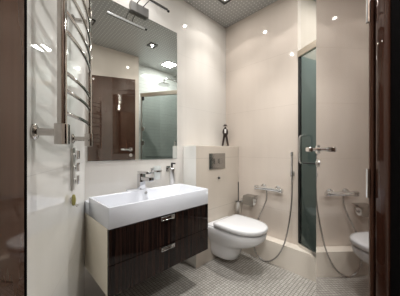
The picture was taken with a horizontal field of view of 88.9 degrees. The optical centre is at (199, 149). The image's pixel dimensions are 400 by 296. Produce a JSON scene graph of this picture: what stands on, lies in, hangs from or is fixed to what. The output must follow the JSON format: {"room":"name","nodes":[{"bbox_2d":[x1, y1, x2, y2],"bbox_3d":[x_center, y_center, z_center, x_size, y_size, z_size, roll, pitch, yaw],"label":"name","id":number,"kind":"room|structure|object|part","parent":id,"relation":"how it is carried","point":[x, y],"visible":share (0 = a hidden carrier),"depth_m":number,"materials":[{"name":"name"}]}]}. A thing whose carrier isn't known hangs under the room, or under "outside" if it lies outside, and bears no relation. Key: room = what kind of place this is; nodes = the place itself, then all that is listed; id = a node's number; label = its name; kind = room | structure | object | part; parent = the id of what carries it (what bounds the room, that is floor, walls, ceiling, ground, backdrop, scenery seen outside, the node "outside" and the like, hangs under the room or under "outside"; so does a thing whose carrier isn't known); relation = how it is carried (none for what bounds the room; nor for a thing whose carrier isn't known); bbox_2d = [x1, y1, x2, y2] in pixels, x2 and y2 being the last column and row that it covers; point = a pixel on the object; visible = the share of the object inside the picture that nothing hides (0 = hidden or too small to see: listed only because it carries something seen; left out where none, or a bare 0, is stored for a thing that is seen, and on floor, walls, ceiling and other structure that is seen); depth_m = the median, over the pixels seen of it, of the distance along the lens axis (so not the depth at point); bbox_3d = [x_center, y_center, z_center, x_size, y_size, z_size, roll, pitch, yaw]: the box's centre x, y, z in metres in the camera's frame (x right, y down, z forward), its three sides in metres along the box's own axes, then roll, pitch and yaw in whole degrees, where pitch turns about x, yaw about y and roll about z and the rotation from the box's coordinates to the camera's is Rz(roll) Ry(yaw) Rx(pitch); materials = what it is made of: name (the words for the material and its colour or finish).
{"room":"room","nodes":[
{"label":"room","id":0,"kind":"room"},
{"bbox_2d":[27,0,84,295],"bbox_3d":[-0.620,-0.187,0.770,0.080,2.540,1.262,0,0,-18],"label":"wall","id":1,"kind":"structure","parent":0,"point":[55,227],"depth_m":0.81,"materials":[{"name":"white tile"}]},
{"bbox_2d":[0,0,26,295],"bbox_3d":[-0.224,0.043,0.083,0.060,2.071,0.343,0,0,-8],"label":"door frame","id":2,"kind":"structure","parent":1,"relation":"attached to","point":[13,13],"depth_m":0.24,"materials":[{"name":"brown wood"}]},
{"bbox_2d":[30,0,92,145],"bbox_3d":[-0.560,-0.457,0.896,0.110,0.880,0.505,0,0,-19],"label":"towel warmer","id":3,"kind":"object","parent":1,"relation":"attached to","point":[61,130],"visible":1,"depth_m":0.69,"materials":[{"name":"silver metal"}]},
{"bbox_2d":[70,194,75,205],"bbox_3d":[-0.662,0.264,1.066,0.026,0.059,0.023,0,0,-19],"label":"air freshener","id":4,"kind":"object","parent":1,"relation":"attached to","point":[73,198],"visible":1,"depth_m":1.06,"materials":[{"name":"yellow plastic"}]},
{"bbox_2d":[71,148,79,190],"bbox_3d":[-0.665,0.104,1.091,0.035,0.223,0.044,0,0,-19],"label":"shower control","id":5,"kind":"object","parent":1,"relation":"attached to","point":[74,180],"visible":1,"depth_m":1.08,"materials":[{"name":"grey metal"}]},
{"bbox_3d":[-0.677,0.104,1.088,0.011,0.223,0.044,0,0,-18],"label":"plate","id":6,"kind":"part","parent":5,"relation":"part of","materials":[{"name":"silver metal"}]},
{"bbox_2d":[85,0,225,295],"bbox_3d":[-0.264,-0.187,1.945,1.528,2.540,0.080,0,0,-44],"label":"wall","id":7,"kind":"structure","parent":0,"point":[201,41],"depth_m":2.01,"materials":[{"name":"white tile"}]},
{"bbox_2d":[87,0,176,161],"bbox_3d":[-0.494,-0.507,1.658,0.772,1.184,0.007,0,0,-44],"label":"wall mirror","id":8,"kind":"object","parent":7,"relation":"attached to","point":[134,57],"visible":0.92,"depth_m":1.61,"materials":[{"name":"white mirror"}]},
{"bbox_2d":[130,0,169,18],"bbox_3d":[-0.432,-1.123,1.580,0.355,0.076,0.188,0,0,-44],"label":"lamp","id":9,"kind":"object","parent":8,"relation":"attached to","point":[136,8],"visible":1,"depth_m":1.61,"materials":[{"name":"grey metal"}]},
{"bbox_2d":[85,204,207,295],"bbox_3d":[-0.354,0.610,1.493,0.765,0.363,0.437,0,0,-44],"label":"vanity cabinet","id":10,"kind":"object","parent":7,"relation":"attached to","point":[118,259],"visible":0.94,"depth_m":1.25,"materials":[{"name":"brown wood"}]},
{"bbox_3d":[-0.633,0.610,1.243,0.018,0.363,0.404,0,0,-44],"label":"panel","id":11,"kind":"part","parent":10,"relation":"part of","materials":[{"name":"beige paint"}]},
{"bbox_2d":[85,184,207,229],"bbox_3d":[-0.358,0.367,1.496,0.765,0.117,0.427,0,0,-44],"label":"washbasin","id":12,"kind":"object","parent":10,"relation":"in","point":[115,210],"visible":1,"depth_m":1.35,"materials":[{"name":"white ceramic"}]},
{"bbox_2d":[137,171,153,189],"bbox_3d":[-0.416,0.239,1.556,0.048,0.141,0.174,0,0,-44],"label":"faucet","id":13,"kind":"object","parent":12,"relation":"on","point":[141,178],"visible":1,"depth_m":1.57,"materials":[{"name":"silver metal"}]},
{"bbox_3d":[-0.429,0.176,1.568,0.044,0.015,0.139,0,0,-44],"label":"lever","id":14,"kind":"part","parent":13,"relation":"part of","materials":[{"name":"silver metal"}]},
{"bbox_3d":[-0.401,0.221,1.540,0.042,0.028,0.130,0,0,-44],"label":"spout","id":15,"kind":"part","parent":13,"relation":"part of","materials":[{"name":"silver metal"}]},
{"bbox_3d":[-0.216,0.525,1.353,0.764,0.190,0.020,0,0,-44],"label":"drawer","id":16,"kind":"part","parent":10,"relation":"part of","materials":[{"name":"brown wood"}]},
{"bbox_3d":[-0.216,0.706,1.353,0.764,0.163,0.020,0,0,-44],"label":"drawer","id":17,"kind":"part","parent":10,"relation":"part of","materials":[{"name":"brown wood"}]},
{"bbox_3d":[-0.209,0.447,1.337,0.104,0.027,0.012,0,0,-44],"label":"handle","id":18,"kind":"part","parent":10,"relation":"part of","materials":[{"name":"silver metal"}]},
{"bbox_3d":[-0.209,0.640,1.337,0.104,0.027,0.012,0,0,-44],"label":"handle","id":19,"kind":"part","parent":10,"relation":"part of","materials":[{"name":"silver metal"}]},
{"bbox_2d":[166,163,175,184],"bbox_3d":[-0.255,0.214,1.820,0.056,0.197,0.109,0,0,-44],"label":"soap dispenser","id":20,"kind":"object","parent":7,"relation":"attached to","point":[171,170],"visible":0.96,"depth_m":1.79,"materials":[{"name":"silver metal"}]},
{"bbox_2d":[169,168,174,184],"bbox_3d":[-0.250,0.238,1.815,0.056,0.150,0.056,0,0,-44],"label":"bottle","id":21,"kind":"object","parent":20,"relation":"on","point":[171,170],"depth_m":1.79,"materials":[{"name":"grey metal"}]},
{"bbox_3d":[-0.366,0.178,1.712,0.080,0.044,0.107,0,0,-44],"label":"holder","id":22,"kind":"object","parent":7,"relation":"attached to","visible":0},
{"bbox_2d":[153,166,160,179],"bbox_3d":[-0.357,0.193,1.702,0.065,0.110,0.065,0,0,-44],"label":"tumbler","id":23,"kind":"object","parent":22,"relation":"in","point":[156,168],"visible":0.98,"depth_m":1.68,"materials":[{"name":"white glass"}]},
{"bbox_2d":[183,146,238,267],"bbox_3d":[0.137,0.523,2.151,0.663,1.119,0.184,0,0,-44],"label":"wall","id":24,"kind":"structure","parent":0,"point":[222,192],"depth_m":2.01,"materials":[{"name":"beige tile"}]},
{"bbox_2d":[209,153,224,169],"bbox_3d":[0.176,0.116,2.051,0.244,0.156,0.014,0,0,-44],"label":"flush plate","id":25,"kind":"object","parent":24,"relation":"attached to","point":[216,160],"visible":1,"depth_m":2.04,"materials":[{"name":"grey metal"}]},
{"bbox_2d":[222,124,228,145],"bbox_3d":[0.291,-0.159,2.343,0.084,0.253,0.058,0,0,6],"label":"figurine","id":26,"kind":"object","parent":24,"relation":"on","point":[225,130],"visible":0.95,"depth_m":2.33,"materials":[{"name":"brown metal"}]},
{"bbox_2d":[208,214,267,259],"bbox_3d":[0.356,0.834,1.868,0.372,0.359,0.523,0,0,-44],"label":"toilet","id":27,"kind":"object","parent":24,"relation":"attached to","point":[228,235],"visible":0.97,"depth_m":1.78,"materials":[{"name":"white ceramic"}]},
{"bbox_3d":[0.390,0.678,1.833,0.372,0.048,0.426,0,0,-44],"label":"lid","id":28,"kind":"part","parent":27,"relation":"part of","materials":[{"name":"white ceramic"}]},
{"bbox_2d":[235,182,242,212],"bbox_3d":[0.433,0.518,2.238,0.119,0.330,0.076,0,0,-44],"label":"toilet brush","id":29,"kind":"object","parent":24,"relation":"attached to","point":[238,204],"visible":0.94,"depth_m":2.20,"materials":[{"name":"silver metal"}]},
{"bbox_2d":[235,200,241,212],"bbox_3d":[0.418,0.624,2.223,0.076,0.118,0.076,0,0,-44],"label":"cup","id":30,"kind":"object","parent":29,"relation":"on","point":[238,204],"depth_m":2.19,"materials":[{"name":"grey metal"}]},
{"bbox_2d":[114,251,315,295],"bbox_3d":[0.413,1.113,0.452,4.550,0.060,3.400,0,0,-44],"label":"floor","id":31,"kind":"structure","parent":0,"point":[246,275],"depth_m":1.67,"materials":[{"name":"tile"}]},
{"bbox_2d":[184,0,315,27],"bbox_3d":[0.413,-1.487,0.452,4.550,0.060,3.400,0,0,-44],"label":"ceiling","id":32,"kind":"structure","parent":0,"point":[226,15],"depth_m":2.11,"materials":[{"name":"tile"}]},
{"bbox_2d":[218,0,230,4],"bbox_3d":[0.241,-1.451,1.963,0.110,0.012,0.110,0,0,-44],"label":"recessed light","id":33,"kind":"object","parent":32,"relation":"in","point":[223,2],"visible":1,"depth_m":2.00,"materials":[{"name":"grey metal"}]},
{"bbox_2d":[226,0,300,244],"bbox_3d":[0.629,-0.187,2.182,0.080,2.540,0.830,0,0,-44],"label":"wall","id":34,"kind":"structure","parent":0,"point":[262,47],"depth_m":2.08,"materials":[{"name":"beige tile"}]},
{"bbox_2d":[242,194,257,206],"bbox_3d":[0.532,0.528,2.138,0.118,0.096,0.126,0,0,-44],"label":"paper holder","id":35,"kind":"object","parent":34,"relation":"attached to","point":[248,198],"visible":1,"depth_m":2.10,"materials":[{"name":"silver metal"}]},
{"bbox_2d":[254,184,283,193],"bbox_3d":[0.678,0.386,2.013,0.085,0.072,0.292,0,0,-44],"label":"shower mixer","id":36,"kind":"object","parent":34,"relation":"attached to","point":[277,188],"visible":1,"depth_m":1.99,"materials":[{"name":"silver metal"}]},
{"bbox_2d":[241,235,315,281],"bbox_3d":[0.825,0.977,1.787,0.251,0.212,1.308,0,0,-33],"label":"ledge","id":37,"kind":"structure","parent":34,"relation":"attached to","point":[292,258],"depth_m":1.83,"materials":[{"name":"beige tile"}]},
{"bbox_2d":[297,40,315,256],"bbox_3d":[0.962,-0.010,1.503,0.096,1.758,0.705,0,0,-16],"label":"screen","id":38,"kind":"object","parent":37,"relation":"on","point":[310,47],"visible":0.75,"depth_m":1.83,"materials":[{"name":"green glass"}]},
{"bbox_3d":[0.880,-0.002,1.756,0.076,0.258,0.017,0,0,-16],"label":"handle","id":39,"kind":"part","parent":38,"relation":"part of","materials":[{"name":"silver metal"}]},
{"bbox_3d":[0.991,-0.861,1.511,0.034,0.057,0.705,0,0,-16],"label":"rail","id":40,"kind":"part","parent":38,"relation":"part of","materials":[{"name":"beige metal"}]},
{"bbox_3d":[0.992,0.855,1.513,0.032,0.028,0.694,0,0,-16],"label":"rail","id":41,"kind":"part","parent":38,"relation":"part of","materials":[{"name":"beige metal"}]},
{"bbox_2d":[290,152,294,181],"bbox_3d":[0.845,0.158,1.870,0.045,0.271,0.032,0,0,-44],"label":"hand spray","id":42,"kind":"object","parent":34,"relation":"attached to","point":[292,173],"visible":1,"depth_m":1.86,"materials":[{"name":"silver metal"}]},
{"bbox_2d":[254,182,292,261],"bbox_3d":[0.691,0.688,1.955,0.103,0.790,0.363,0,0,-44],"label":"shower hose","id":43,"kind":"object","parent":42,"relation":"hanging from","point":[291,182],"visible":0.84,"depth_m":1.85,"materials":[{"name":"silver metal"}]},
{"bbox_2d":[301,0,315,250],"bbox_3d":[1.204,-0.187,2.084,0.610,2.540,0.080,0,0,-26],"label":"wall","id":44,"kind":"structure","parent":0,"point":[308,65],"depth_m":1.96,"materials":[{"name":"grey tile"}]},
{"bbox_3d":[0.167,-1.225,0.337,0.782,0.465,0.100,0,0,-19],"label":"lintel","id":45,"kind":"object","parent":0,"visible":0},
{"bbox_2d":[376,0,399,295],"bbox_3d":[0.445,0.045,0.419,0.050,2.075,0.140,0,0,0],"label":"trim","id":46,"kind":"structure","parent":45,"relation":"attached to","point":[387,11],"depth_m":0.46,"materials":[{"name":"brown wood"}]},
{"bbox_2d":[306,0,375,295],"bbox_3d":[0.544,0.049,0.861,0.102,2.052,0.775,0,0,21],"label":"door","id":47,"kind":"structure","parent":46,"relation":"attached to","point":[345,149],"depth_m":0.68,"materials":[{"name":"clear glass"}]},
{"bbox_3d":[0.619,0.000,1.122,0.054,0.026,0.142,0,0,21],"label":"lever","id":48,"kind":"part","parent":47,"relation":"part of","materials":[{"name":"silver metal"}]}
]}

